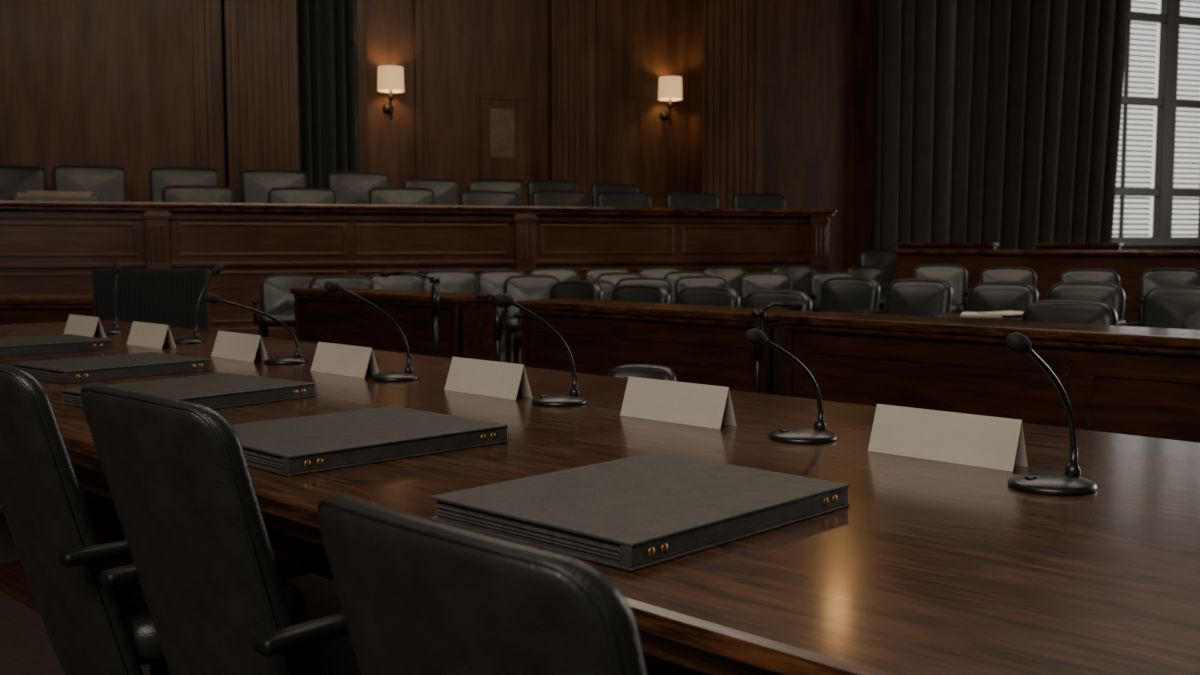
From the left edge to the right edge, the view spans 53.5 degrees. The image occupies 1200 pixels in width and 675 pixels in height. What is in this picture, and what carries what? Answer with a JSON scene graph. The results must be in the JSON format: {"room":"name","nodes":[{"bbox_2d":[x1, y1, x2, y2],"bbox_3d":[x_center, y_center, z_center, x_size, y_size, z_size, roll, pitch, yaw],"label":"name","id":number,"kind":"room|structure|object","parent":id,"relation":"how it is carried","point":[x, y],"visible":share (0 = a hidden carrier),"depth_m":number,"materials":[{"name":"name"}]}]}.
{"room":"hearing room","nodes":[
{"label":"hearing room","id":0,"kind":"room"},
{"bbox_2d":[0,309,879,674],"bbox_3d":[4.762,0.543,8.595,33.600,0.120,25.100,-2,5,-21],"label":"floor","id":1,"kind":"structure","parent":0,"point":[26,648],"depth_m":3.72,"materials":[{"name":"carpet"}]},
{"bbox_2d":[0,295,93,324],"bbox_3d":[-3.950,0.115,8.186,1.500,0.800,0.500,0,5,0],"label":"desk","id":2,"kind":"object","parent":1,"relation":"on","point":[14,309],"visible":0.06,"depth_m":7.97,"materials":[{"name":"brown wood"}]},
{"bbox_2d":[92,269,209,330],"bbox_3d":[-2.830,0.068,7.530,0.720,1.000,0.400,0,5,0],"label":"screen","id":3,"kind":"object","parent":1,"relation":"on","point":[169,297],"visible":0.45,"depth_m":7.49,"materials":[{"name":"black fabric"}]},
{"bbox_2d":[0,364,305,674],"bbox_3d":[-0.920,0.502,2.404,0.584,0.968,0.642,5,6,44],"label":"office chair","id":4,"kind":"object","parent":1,"relation":"on","point":[92,627],"visible":0.57,"depth_m":2.13,"materials":[{"name":"leather"}]},
{"bbox_2d":[81,385,360,674],"bbox_3d":[-0.482,0.538,1.965,0.584,0.968,0.642,4,6,40],"label":"office chair","id":5,"kind":"object","parent":1,"relation":"on","point":[177,474],"visible":0.81,"depth_m":1.67,"materials":[{"name":"leather"}]},
{"bbox_2d":[252,274,314,337],"bbox_3d":[-2.969,-0.173,11.358,0.640,0.858,0.602,-1,5,-10],"label":"armchair","id":6,"kind":"object","parent":1,"relation":"on","point":[276,300],"visible":0.56,"depth_m":11.43,"materials":[{"name":"leather"}]},
{"bbox_2d":[308,275,373,288],"bbox_3d":[-2.256,-0.099,10.361,0.652,0.874,0.614,-1,5,-10],"label":"armchair","id":7,"kind":"object","parent":1,"relation":"on","point":[351,281],"visible":0.07,"depth_m":10.51,"materials":[{"name":"leather"}]},
{"bbox_2d":[290,287,496,360],"bbox_3d":[-1.573,0.055,8.926,2.100,0.800,0.450,5,7,45],"label":"desk","id":8,"kind":"object","parent":1,"relation":"on","point":[465,322],"visible":0.5,"depth_m":8.56,"materials":[{"name":"brown wood"}]},
{"bbox_2d":[369,274,424,290],"bbox_3d":[-1.952,-0.176,11.358,0.645,0.865,0.607,-1,5,-8],"label":"armchair","id":9,"kind":"object","parent":1,"relation":"on","point":[411,282],"visible":0.09,"depth_m":11.49,"materials":[{"name":"grey leather"}]},
{"bbox_2d":[379,270,439,356],"bbox_3d":[-1.159,0.068,7.582,0.485,0.992,0.260,0,5,0],"label":"microphone stand","id":10,"kind":"object","parent":1,"relation":"on","point":[383,273],"visible":0.56,"depth_m":7.54,"materials":[{"name":"black metal"}]},
{"bbox_2d":[0,201,835,339],"bbox_3d":[-3.395,-0.803,14.463,14.040,1.610,0.750,-2,5,-21],"label":"bench","id":11,"kind":"object","parent":1,"relation":"on","point":[47,247],"visible":0.65,"depth_m":14.33,"materials":[{"name":"brown wood"}]},
{"bbox_2d":[14,191,96,201],"bbox_3d":[-6.088,-1.575,13.319,0.840,0.114,0.310,-2,5,-24],"label":"pile","id":12,"kind":"object","parent":11,"relation":"on","point":[29,195],"visible":0.92,"depth_m":13.19,"materials":[{"name":"paper"}]},
{"bbox_2d":[422,270,477,293],"bbox_3d":[-1.517,-0.239,12.056,0.655,0.878,0.616,-1,5,-7],"label":"armchair","id":13,"kind":"object","parent":1,"relation":"on","point":[452,281],"visible":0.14,"depth_m":12.18,"materials":[{"name":"leather"}]},
{"bbox_2d":[318,495,646,674],"bbox_3d":[0.045,0.604,1.258,0.558,0.950,0.641,4,6,42],"label":"office chair","id":14,"kind":"object","parent":1,"relation":"on","point":[418,595],"visible":1,"depth_m":0.95,"materials":[{"name":"black leather"}]},
{"bbox_2d":[476,292,501,361],"bbox_3d":[-0.632,0.153,7.341,0.265,0.862,0.260,0,5,0],"label":"microphone stand","id":15,"kind":"object","parent":1,"relation":"on","point":[480,295],"visible":0.44,"depth_m":7.30,"materials":[{"name":"black plastic"}]},
{"bbox_2d":[478,270,526,317],"bbox_3d":[-1.038,-0.287,12.754,0.641,0.860,0.603,0,5,-5],"label":"armchair","id":16,"kind":"object","parent":1,"relation":"on","point":[492,281],"visible":0.14,"depth_m":12.86,"materials":[{"name":"leather"}]},
{"bbox_2d":[500,274,559,362],"bbox_3d":[-0.607,-0.122,10.661,0.599,0.871,0.617,0,5,-2],"label":"armchair","id":17,"kind":"object","parent":1,"relation":"on","point":[532,286],"visible":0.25,"depth_m":10.77,"materials":[{"name":"leather"}]},
{"bbox_2d":[529,267,578,281],"bbox_3d":[-0.506,-0.343,13.352,0.652,0.875,0.614,0,5,-5],"label":"armchair","id":18,"kind":"object","parent":1,"relation":"on","point":[563,274],"visible":0.03,"depth_m":13.49,"materials":[{"name":"leather"}]},
{"bbox_2d":[513,281,603,363],"bbox_3d":[-0.305,0.016,8.943,0.565,0.875,0.617,4,6,40],"label":"armchair","id":19,"kind":"object","parent":1,"relation":"on","point":[590,290],"visible":0.14,"depth_m":8.97,"materials":[{"name":"leather"}]},
{"bbox_2d":[0,320,1199,674],"bbox_3d":[-0.597,0.541,3.205,7.300,0.760,1.648,5,7,45],"label":"conference table","id":20,"kind":"object","parent":1,"relation":"on","point":[930,567],"visible":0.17,"depth_m":1.77,"materials":[{"name":"brown wood"}]},
{"bbox_2d":[0,334,112,356],"bbox_3d":[-2.206,0.030,4.571,0.410,0.037,0.500,5,7,45],"label":"document folder","id":21,"kind":"object","parent":20,"relation":"on","point":[45,344],"visible":1,"depth_m":4.51,"materials":[{"name":"black leather"}]},
{"bbox_2d":[64,314,105,337],"bbox_3d":[-2.257,-0.049,5.206,0.305,0.092,0.062,4,6,44],"label":"name card","id":22,"kind":"object","parent":20,"relation":"on","point":[89,326],"visible":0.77,"depth_m":5.17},
{"bbox_2d":[10,352,210,383],"bbox_3d":[-1.556,0.093,3.796,0.369,0.037,0.479,4,6,40],"label":"document folder","id":23,"kind":"object","parent":20,"relation":"on","point":[97,368],"visible":0.95,"depth_m":3.70,"materials":[{"name":"black leather"}]},
{"bbox_2d":[127,321,175,348],"bbox_3d":[-1.790,-0.011,4.741,0.305,0.092,0.062,4,6,44],"label":"name card","id":24,"kind":"object","parent":20,"relation":"on","point":[151,335],"visible":1,"depth_m":4.71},
{"bbox_2d":[59,373,315,409],"bbox_3d":[-1.082,0.146,3.141,0.410,0.037,0.500,4,6,38],"label":"document folder","id":25,"kind":"object","parent":20,"relation":"on","point":[219,390],"visible":0.59,"depth_m":3.11,"materials":[{"name":"black leather"}]},
{"bbox_2d":[173,263,223,343],"bbox_3d":[-1.670,-0.143,4.925,0.144,0.324,0.241,5,7,45],"label":"gooseneck microphone","id":26,"kind":"object","parent":20,"relation":"on","point":[218,268],"visible":0.95,"depth_m":4.90,"materials":[{"name":"black plastic"}]},
{"bbox_2d":[211,331,267,361],"bbox_3d":[-1.284,0.030,4.237,0.305,0.092,0.062,5,7,45],"label":"name card","id":27,"kind":"object","parent":20,"relation":"on","point":[228,345],"visible":0.91,"depth_m":4.21,"materials":[{"name":"paper"}]},
{"bbox_2d":[204,293,306,363],"bbox_3d":[-1.164,-0.032,4.023,0.144,0.249,0.367,5,7,45],"label":"gooseneck microphone","id":28,"kind":"object","parent":20,"relation":"on","point":[297,358],"visible":1,"depth_m":4.05,"materials":[{"name":"black plastic"}]},
{"bbox_2d":[310,342,378,377],"bbox_3d":[-0.807,0.068,3.761,0.305,0.092,0.062,5,7,45],"label":"name card","id":29,"kind":"object","parent":20,"relation":"on","point":[339,359],"visible":0.91,"depth_m":3.73,"materials":[{"name":"paper"}]},
{"bbox_2d":[232,406,507,475],"bbox_3d":[-0.518,0.203,2.444,0.410,0.037,0.515,5,7,45],"label":"document folder","id":30,"kind":"object","parent":20,"relation":"on","point":[294,446],"visible":0.84,"depth_m":2.35,"materials":[{"name":"black leather"}]},
{"bbox_2d":[324,281,418,381],"bbox_3d":[-0.683,-0.021,3.548,0.144,0.305,0.317,5,7,45],"label":"gooseneck microphone","id":31,"kind":"object","parent":20,"relation":"on","point":[332,286],"visible":1,"depth_m":3.57,"materials":[{"name":"black plastic"}]},
{"bbox_2d":[444,357,532,399],"bbox_3d":[-0.309,0.109,3.265,0.305,0.092,0.062,5,7,45],"label":"name card","id":32,"kind":"object","parent":20,"relation":"on","point":[504,380],"visible":1,"depth_m":3.24,"materials":[{"name":"paper"}]},
{"bbox_2d":[495,293,586,406],"bbox_3d":[-0.156,0.029,3.023,0.144,0.291,0.287,5,7,45],"label":"gooseneck microphone","id":33,"kind":"object","parent":20,"relation":"on","point":[573,398],"visible":1,"depth_m":3.03,"materials":[{"name":"black plastic"}]},
{"bbox_2d":[430,452,849,571],"bbox_3d":[0.069,0.253,1.835,0.410,0.037,0.515,4,6,43],"label":"document folder","id":34,"kind":"object","parent":20,"relation":"on","point":[638,512],"visible":0.98,"depth_m":1.74,"materials":[{"name":"black leather"}]},
{"bbox_2d":[620,376,736,428],"bbox_3d":[0.179,0.148,2.778,0.305,0.092,0.062,4,6,44],"label":"name card","id":35,"kind":"object","parent":20,"relation":"on","point":[709,406],"visible":1,"depth_m":2.75,"materials":[{"name":"paper"}]},
{"bbox_2d":[745,329,836,443],"bbox_3d":[0.385,0.097,2.475,0.144,0.244,0.272,5,7,45],"label":"gooseneck microphone","id":36,"kind":"object","parent":20,"relation":"on","point":[818,434],"visible":1,"depth_m":2.48,"materials":[{"name":"black plastic"}]},
{"bbox_2d":[868,404,1027,471],"bbox_3d":[0.666,0.188,2.293,0.305,0.092,0.062,5,7,45],"label":"name card","id":37,"kind":"object","parent":20,"relation":"on","point":[998,443],"visible":1,"depth_m":2.27,"materials":[{"name":"paper"}]},
{"bbox_2d":[1005,332,1096,495],"bbox_3d":[0.734,0.122,1.985,0.144,0.274,0.252,5,7,45],"label":"gooseneck microphone","id":38,"kind":"object","parent":20,"relation":"on","point":[1068,483],"visible":1,"depth_m":1.99,"materials":[{"name":"black plastic"}]},
{"bbox_2d":[1064,448,1080,476],"bbox_3d":[0.811,0.216,2.042,0.026,0.052,0.026,5,7,45],"label":"socket","id":39,"kind":"object","parent":38,"relation":"attached to","point":[1072,469],"depth_m":2.04,"materials":[{"name":"black plastic"}]},
{"bbox_2d":[610,284,670,302],"bbox_3d":[0.177,0.061,8.462,0.557,0.863,0.608,4,6,37],"label":"armchair","id":40,"kind":"object","parent":1,"relation":"on","point":[638,292],"visible":0.07,"depth_m":8.55,"materials":[{"name":"leather"}]},
{"bbox_2d":[608,364,676,380],"bbox_3d":[0.116,0.461,4.697,0.336,0.678,0.489,2,5,20],"label":"armchair","id":41,"kind":"object","parent":1,"relation":"on","point":[649,371],"visible":0.09,"depth_m":4.81,"materials":[{"name":"leather"}]},
{"bbox_2d":[615,277,672,303],"bbox_3d":[0.400,-0.098,10.462,0.588,0.855,0.606,0,5,-3],"label":"armchair","id":42,"kind":"object","parent":1,"relation":"on","point":[658,281],"visible":0.08,"depth_m":10.60,"materials":[{"name":"leather"}]},
{"bbox_2d":[639,267,681,277],"bbox_3d":[0.760,-0.410,14.249,0.643,0.862,0.605,0,5,-6],"label":"armchair","id":43,"kind":"object","parent":1,"relation":"on","point":[660,272],"visible":0.08,"depth_m":14.38,"materials":[{"name":"leather"}]},
{"bbox_2d":[516,298,813,395],"bbox_3d":[0.318,0.209,7.041,1.970,0.800,0.450,5,7,45],"label":"desk","id":44,"kind":"object","parent":1,"relation":"on","point":[701,344],"visible":0.36,"depth_m":6.77,"materials":[{"name":"brown wood"}]},
{"bbox_2d":[673,275,728,303],"bbox_3d":[0.976,-0.145,11.060,0.587,0.852,0.604,0,5,-6],"label":"armchair","id":45,"kind":"object","parent":1,"relation":"on","point":[683,282],"visible":0.16,"depth_m":11.19,"materials":[{"name":"leather"}]},
{"bbox_2d":[674,286,739,306],"bbox_3d":[0.623,0.095,8.017,0.560,0.867,0.612,3,6,36],"label":"armchair","id":46,"kind":"object","parent":1,"relation":"on","point":[697,295],"visible":0.09,"depth_m":8.11,"materials":[{"name":"leather"}]},
{"bbox_2d":[703,266,745,295],"bbox_3d":[1.556,-0.433,14.548,0.641,0.859,0.603,-1,5,-7],"label":"armchair","id":47,"kind":"object","parent":1,"relation":"on","point":[732,275],"visible":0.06,"depth_m":14.67,"materials":[{"name":"leather"}]},
{"bbox_2d":[739,272,791,306],"bbox_3d":[1.655,-0.201,11.658,0.596,0.866,0.614,0,5,-3],"label":"armchair","id":48,"kind":"object","parent":1,"relation":"on","point":[755,281],"visible":0.17,"depth_m":11.78,"materials":[{"name":"leather"}]},
{"bbox_2d":[741,290,811,310],"bbox_3d":[1.035,0.132,7.606,0.556,0.860,0.607,4,6,37],"label":"armchair","id":49,"kind":"object","parent":1,"relation":"on","point":[760,298],"visible":0.07,"depth_m":7.72,"materials":[{"name":"leather"}]},
{"bbox_2d":[752,301,803,392],"bbox_3d":[0.804,0.261,5.898,0.321,0.882,0.258,-3,5,-32],"label":"microphone stand","id":50,"kind":"object","parent":1,"relation":"on","point":[795,305],"visible":0.48,"depth_m":5.84,"materials":[{"name":"black metal"}]},
{"bbox_2d":[771,264,814,293],"bbox_3d":[2.474,-0.475,14.946,0.654,0.878,0.616,-1,5,-8],"label":"armchair","id":51,"kind":"object","parent":1,"relation":"on","point":[799,274],"visible":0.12,"depth_m":15.06,"materials":[{"name":"leather"}]},
{"bbox_2d":[808,271,855,311],"bbox_3d":[2.518,-0.274,12.655,0.585,0.850,0.603,0,5,-2],"label":"armchair","id":52,"kind":"object","parent":1,"relation":"on","point":[816,279],"visible":0.34,"depth_m":12.77,"materials":[{"name":"leather"}]},
{"bbox_2d":[812,276,879,312],"bbox_3d":[1.872,-0.028,9.379,0.579,0.893,0.608,4,6,41],"label":"armchair","id":53,"kind":"object","parent":1,"relation":"on","point":[838,294],"visible":0.34,"depth_m":9.45,"materials":[{"name":"leather"}]},
{"bbox_2d":[846,266,887,309],"bbox_3d":[3.247,-0.421,14.348,0.552,0.868,0.603,0,5,-5],"label":"armchair","id":54,"kind":"object","parent":1,"relation":"on","point":[876,273],"visible":0.18,"depth_m":14.47,"materials":[{"name":"leather"}]},
{"bbox_2d":[859,249,896,285],"bbox_3d":[3.944,-0.689,16.442,0.687,1.062,0.750,-1,5,-7],"label":"armchair","id":55,"kind":"object","parent":1,"relation":"on","point":[885,259],"visible":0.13,"depth_m":16.58,"materials":[{"name":"leather"}]},
{"bbox_2d":[864,278,952,316],"bbox_3d":[2.318,0.008,8.934,0.578,0.892,0.607,3,6,36],"label":"armchair","id":56,"kind":"object","parent":1,"relation":"on","point":[912,296],"visible":0.43,"depth_m":9.01,"materials":[{"name":"leather"}]},
{"bbox_2d":[912,263,969,312],"bbox_3d":[3.454,-0.280,12.169,0.622,0.942,0.654,2,5,19],"label":"armchair","id":57,"kind":"object","parent":1,"relation":"on","point":[956,275],"visible":0.38,"depth_m":12.24,"materials":[{"name":"leather"}]},
{"bbox_2d":[896,243,998,249],"bbox_3d":[5.081,-0.792,17.165,1.600,1.150,0.570,5,7,45],"label":"pew","id":58,"kind":"object","parent":1,"relation":"on","point":[953,246],"visible":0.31,"depth_m":16.86,"materials":[{"name":"brown wood"}]},
{"bbox_2d":[779,311,1199,442],"bbox_3d":[2.153,0.358,5.212,3.060,0.800,0.450,5,7,45],"label":"desk","id":59,"kind":"object","parent":1,"relation":"on","point":[1128,380],"visible":0.55,"depth_m":5.31,"materials":[{"name":"brown wood"}]},
{"bbox_2d":[966,281,1037,311],"bbox_3d":[2.781,0.049,8.473,0.574,0.885,0.603,4,6,42],"label":"armchair","id":60,"kind":"object","parent":1,"relation":"on","point":[992,296],"visible":0.18,"depth_m":8.56,"materials":[{"name":"leather"}]},
{"bbox_2d":[979,266,1041,300],"bbox_3d":[3.983,-0.228,11.640,0.610,0.924,0.642,1,5,17],"label":"armchair","id":61,"kind":"object","parent":1,"relation":"on","point":[1001,273],"visible":0.18,"depth_m":11.77,"materials":[{"name":"leather"}]},
{"bbox_2d":[892,249,1199,323],"bbox_3d":[5.470,-0.468,13.679,4.500,1.070,0.570,5,7,45],"label":"wooden railing","id":62,"kind":"object","parent":1,"relation":"on","point":[1047,265],"visible":0.38,"depth_m":13.58,"materials":[{"name":"brown wood"}]},
{"bbox_2d":[1021,299,1117,325],"bbox_3d":[2.390,0.241,6.257,0.558,0.863,0.609,4,6,41],"label":"armchair","id":63,"kind":"object","parent":1,"relation":"on","point":[1072,311],"visible":0.09,"depth_m":6.34,"materials":[{"name":"leather"}]},
{"bbox_2d":[1034,243,1123,249],"bbox_3d":[6.424,-0.683,15.825,1.200,1.150,0.570,5,7,45],"label":"pew","id":64,"kind":"object","parent":1,"relation":"on","point":[1040,246],"visible":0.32,"depth_m":15.57,"materials":[{"name":"brown wood"}]},
{"bbox_2d":[1046,281,1125,325],"bbox_3d":[3.206,0.075,8.050,0.585,0.902,0.614,4,6,41],"label":"armchair","id":65,"kind":"object","parent":1,"relation":"on","point":[1112,294],"visible":0.16,"depth_m":8.11,"materials":[{"name":"leather"}]},
{"bbox_2d":[1058,268,1126,319],"bbox_3d":[4.550,-0.180,11.076,0.608,0.920,0.639,2,5,20],"label":"armchair","id":66,"kind":"object","parent":1,"relation":"on","point":[1075,274],"visible":0.11,"depth_m":11.21,"materials":[{"name":"leather"}]},
{"bbox_2d":[1120,285,1199,329],"bbox_3d":[3.667,0.118,7.590,0.578,0.891,0.607,4,6,40],"label":"armchair","id":67,"kind":"object","parent":1,"relation":"on","point":[1167,306],"visible":0.41,"depth_m":7.71,"materials":[{"name":"leather"}]},
{"bbox_2d":[1135,268,1199,321],"bbox_3d":[5.080,-0.145,10.547,0.617,0.935,0.649,2,5,19],"label":"armchair","id":68,"kind":"object","parent":1,"relation":"on","point":[1151,278],"visible":0.38,"depth_m":10.69,"materials":[{"name":"leather"}]},
{"bbox_3d":[-3.662,-0.449,15.415,14.200,0.750,1.120,-2,5,-21],"label":"platform","id":69,"kind":"object","parent":1,"relation":"on","visible":0},
{"bbox_2d":[162,185,233,202],"bbox_3d":[-4.972,-1.330,14.716,0.920,1.120,0.613,-1,5,-15],"label":"chair","id":70,"kind":"object","parent":69,"relation":"on","point":[177,193],"visible":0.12,"depth_m":14.84,"materials":[{"name":"leather"}]},
{"bbox_2d":[268,187,335,203],"bbox_3d":[-3.784,-1.365,15.171,0.916,1.116,0.610,-1,5,-15],"label":"chair","id":71,"kind":"object","parent":69,"relation":"on","point":[282,195],"visible":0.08,"depth_m":15.29,"materials":[{"name":"leather"}]},
{"bbox_2d":[369,187,434,204],"bbox_3d":[-2.582,-1.413,15.630,0.935,1.138,0.622,-1,5,-13],"label":"chair","id":72,"kind":"object","parent":69,"relation":"on","point":[380,195],"visible":0.15,"depth_m":15.74,"materials":[{"name":"leather"}]},
{"bbox_2d":[460,190,519,205],"bbox_3d":[-1.418,-1.436,16.076,0.912,1.110,0.608,-2,5,-26],"label":"chair","id":73,"kind":"object","parent":69,"relation":"on","point":[477,197],"visible":0.15,"depth_m":16.17,"materials":[{"name":"leather"}]},
{"bbox_2d":[531,190,588,206],"bbox_3d":[-0.468,-1.474,16.440,0.926,1.128,0.617,-2,5,-27],"label":"chair","id":74,"kind":"object","parent":69,"relation":"on","point":[558,198],"visible":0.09,"depth_m":16.54,"materials":[{"name":"leather"}]},
{"bbox_2d":[597,192,651,207],"bbox_3d":[0.428,-1.500,16.782,0.922,1.122,0.614,-2,5,-25],"label":"chair","id":75,"kind":"object","parent":69,"relation":"on","point":[604,199],"visible":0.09,"depth_m":16.88,"materials":[{"name":"leather"}]},
{"bbox_2d":[665,192,719,207],"bbox_3d":[1.422,-1.535,17.163,0.929,1.131,0.619,-2,5,-24],"label":"chair","id":76,"kind":"object","parent":69,"relation":"on","point":[675,199],"visible":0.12,"depth_m":17.26,"materials":[{"name":"leather"}]},
{"bbox_2d":[732,193,786,208],"bbox_3d":[2.432,-1.568,17.549,0.931,1.134,0.620,-2,5,-19],"label":"chair","id":77,"kind":"object","parent":69,"relation":"on","point":[740,200],"visible":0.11,"depth_m":17.66,"materials":[{"name":"leather"}]},
{"bbox_3d":[-4.130,-0.672,16.619,14.200,1.000,1.450,-2,5,-21],"label":"platform","id":78,"kind":"object","parent":1,"relation":"on","visible":0},
{"bbox_2d":[0,166,45,200],"bbox_3d":[-7.486,-1.612,15.015,0.932,1.134,0.620,-1,5,-14],"label":"chair","id":79,"kind":"object","parent":78,"relation":"on","point":[14,180],"visible":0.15,"depth_m":15.15,"materials":[{"name":"leather"}]},
{"bbox_2d":[52,165,131,201],"bbox_3d":[-6.567,-1.654,15.367,0.953,1.161,0.635,-2,5,-25],"label":"chair","id":80,"kind":"object","parent":78,"relation":"on","point":[107,183],"visible":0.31,"depth_m":15.49,"materials":[{"name":"leather"}]},
{"bbox_2d":[145,167,218,201],"bbox_3d":[-5.510,-1.688,15.771,0.955,1.162,0.636,-1,5,-16],"label":"chair","id":81,"kind":"object","parent":78,"relation":"on","point":[159,177],"visible":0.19,"depth_m":15.87,"materials":[{"name":"leather"}]},
{"bbox_2d":[241,169,306,202],"bbox_3d":[-4.394,-1.718,16.198,0.947,1.153,0.631,-2,5,-24],"label":"chair","id":82,"kind":"object","parent":78,"relation":"on","point":[256,184],"visible":0.27,"depth_m":16.24,"materials":[{"name":"leather"}]},
{"bbox_2d":[327,171,389,203],"bbox_3d":[-3.315,-1.752,16.611,0.947,1.153,0.631,-2,5,-24],"label":"chair","id":83,"kind":"object","parent":78,"relation":"on","point":[350,187],"visible":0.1,"depth_m":16.68,"materials":[{"name":"leather"}]},
{"bbox_2d":[403,178,459,204],"bbox_3d":[-2.354,-1.740,16.979,0.879,1.070,0.586,-2,5,-21],"label":"chair","id":84,"kind":"object","parent":78,"relation":"on","point":[447,191],"visible":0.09,"depth_m":17.12,"materials":[{"name":"leather"}]},
{"bbox_2d":[468,179,523,205],"bbox_3d":[-1.477,-1.770,17.314,0.884,1.076,0.588,-1,5,-15],"label":"chair","id":85,"kind":"object","parent":78,"relation":"on","point":[516,186],"visible":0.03,"depth_m":17.45,"materials":[{"name":"leather"}]},
{"bbox_2d":[527,180,578,205],"bbox_3d":[-0.619,-1.801,17.643,0.890,1.084,0.593,-2,5,-26],"label":"chair","id":86,"kind":"object","parent":78,"relation":"on","point":[532,185],"visible":0.09,"depth_m":17.72,"materials":[{"name":"leather"}]},
{"bbox_2d":[591,183,638,206],"bbox_3d":[0.310,-1.816,17.998,0.867,1.055,0.577,-2,5,-26],"label":"chair","id":87,"kind":"object","parent":78,"relation":"on","point":[596,188],"visible":0.11,"depth_m":18.05,"materials":[{"name":"leather"}]},
{"bbox_2d":[366,0,1199,271],"bbox_3d":[0.318,-3.796,19.856,33.600,6.700,0.302,-2,5,-21],"label":"wall","id":88,"kind":"structure","parent":0,"point":[473,48],"depth_m":19.81,"materials":[{"name":"brown wood"}]},
{"bbox_2d":[0,0,225,201],"bbox_3d":[-10.188,-3.429,15.361,10.150,6.700,0.590,-2,5,-21],"label":"wall panel","id":89,"kind":"object","parent":88,"relation":"attached to","point":[134,86],"depth_m":16.42,"materials":[{"name":"brown wood"}]},
{"bbox_2d":[221,0,299,202],"bbox_3d":[-4.934,-3.587,17.292,0.990,6.700,0.740,-2,5,-21],"label":"pilaster","id":90,"kind":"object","parent":88,"relation":"attached to","point":[260,54],"depth_m":16.95,"materials":[{"name":"brown wood"}]},
{"bbox_2d":[378,65,403,119],"bbox_3d":[-3.186,-3.703,18.105,0.400,0.800,0.459,-2,5,-21],"label":"wall sconce","id":91,"kind":"object","parent":88,"relation":"attached to","point":[390,77],"visible":1,"depth_m":17.92,"materials":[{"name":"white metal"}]},
{"bbox_2d":[356,0,641,192],"bbox_3d":[-1.474,-3.716,18.877,4.750,6.700,0.250,-2,5,-21],"label":"trim","id":92,"kind":"structure","parent":88,"relation":"attached to","point":[361,21],"depth_m":18.37,"materials":[{"name":"brown wood"}]},
{"bbox_2d":[480,93,523,179],"bbox_3d":[-1.562,-3.199,18.997,0.720,1.350,0.040,-2,5,-21],"label":"wall panel","id":93,"kind":"object","parent":88,"relation":"attached to","point":[501,115],"visible":0.97,"depth_m":18.98,"materials":[{"name":"brown wood"}]},
{"bbox_2d":[548,0,594,206],"bbox_3d":[-0.458,-3.748,19.271,0.730,6.700,0.240,-2,5,-21],"label":"pilaster","id":94,"kind":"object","parent":88,"relation":"attached to","point":[571,23],"depth_m":19.15,"materials":[{"name":"brown wood"}]},
{"bbox_2d":[658,76,681,125],"bbox_3d":[1.155,-3.908,19.760,0.400,0.800,0.459,-2,5,-21],"label":"wall sconce","id":95,"kind":"object","parent":88,"relation":"attached to","point":[670,87],"visible":1,"depth_m":19.57,"materials":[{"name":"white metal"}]},
{"bbox_2d":[687,0,763,207],"bbox_3d":[2.112,-3.812,20.052,1.110,6.700,0.620,-2,5,-21],"label":"pilaster","id":96,"kind":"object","parent":88,"relation":"attached to","point":[725,37],"depth_m":19.76,"materials":[{"name":"brown wood"}]},
{"bbox_2d":[762,0,856,238],"bbox_3d":[3.688,-4.286,20.948,1.900,5.100,0.010,-2,5,-21],"label":"trim","id":97,"kind":"structure","parent":88,"relation":"attached to","point":[855,27],"depth_m":21.25,"materials":[{"name":"brown wood"}]},
{"bbox_2d":[1112,0,1199,245],"bbox_3d":[12.081,-4.460,24.193,6.500,5.180,0.360,-2,5,-21],"label":"window","id":98,"kind":"structure","parent":88,"relation":"in","point":[1170,19],"depth_m":23.89,"materials":[{"name":"paint"}]},
{"bbox_2d":[1112,197,1150,235],"bbox_3d":[10.726,-2.449,24.071,0.969,0.770,0.082,-2,5,-21],"label":"window blind","id":99,"kind":"object","parent":98,"relation":"attached to","point":[1147,198],"depth_m":24.10,"materials":[{"name":"paint"}]},
{"bbox_2d":[1116,107,1154,187],"bbox_3d":[10.756,-3.819,23.971,0.920,1.595,0.082,-2,5,-21],"label":"window blind","id":100,"kind":"object","parent":98,"relation":"attached to","point":[1149,172],"depth_m":24.00,"materials":[{"name":"paint"}]},
{"bbox_2d":[1123,22,1156,94],"bbox_3d":[10.797,-5.584,23.843,0.822,1.404,0.082,-2,5,-21],"label":"window blind","id":101,"kind":"object","parent":98,"relation":"attached to","point":[1131,60],"depth_m":23.87,"materials":[{"name":"paint"}]},
{"bbox_2d":[1172,198,1198,235],"bbox_3d":[12.061,-2.490,24.582,0.709,0.764,0.082,-2,5,-21],"label":"window blind","id":102,"kind":"object","parent":98,"relation":"attached to","point":[1196,209],"depth_m":24.60,"materials":[{"name":"paint"}]},
{"bbox_2d":[1173,110,1199,188],"bbox_3d":[12.059,-3.860,24.469,0.707,1.595,0.082,-2,5,-21],"label":"window blind","id":103,"kind":"object","parent":98,"relation":"attached to","point":[1190,111],"depth_m":24.48,"materials":[{"name":"paint"}]},
{"bbox_2d":[1177,26,1199,96],"bbox_3d":[12.011,-5.622,24.307,0.607,1.403,0.082,-2,5,-21],"label":"window blind","id":104,"kind":"object","parent":98,"relation":"attached to","point":[1190,85],"depth_m":24.31,"materials":[{"name":"paint"}]},
{"bbox_3d":[0.497,-6.972,19.129,33.000,0.250,0.700,-2,5,-21],"label":"trim","id":105,"kind":"structure","parent":0,"visible":0},
{"bbox_2d":[296,0,357,187],"bbox_3d":[-4.066,-3.980,17.721,1.160,5.414,0.204,-2,5,-21],"label":"curtain","id":106,"kind":"object","parent":105,"relation":"hanging from","point":[326,29],"visible":0.67,"depth_m":17.72,"materials":[{"name":"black fabric"}]},
{"bbox_2d":[873,0,1128,249],"bbox_3d":[7.556,-3.857,22.071,5.903,6.364,0.479,-2,5,-21],"label":"curtain","id":107,"kind":"object","parent":105,"relation":"hanging from","point":[997,121],"visible":0.81,"depth_m":21.92,"materials":[{"name":"fabric"}]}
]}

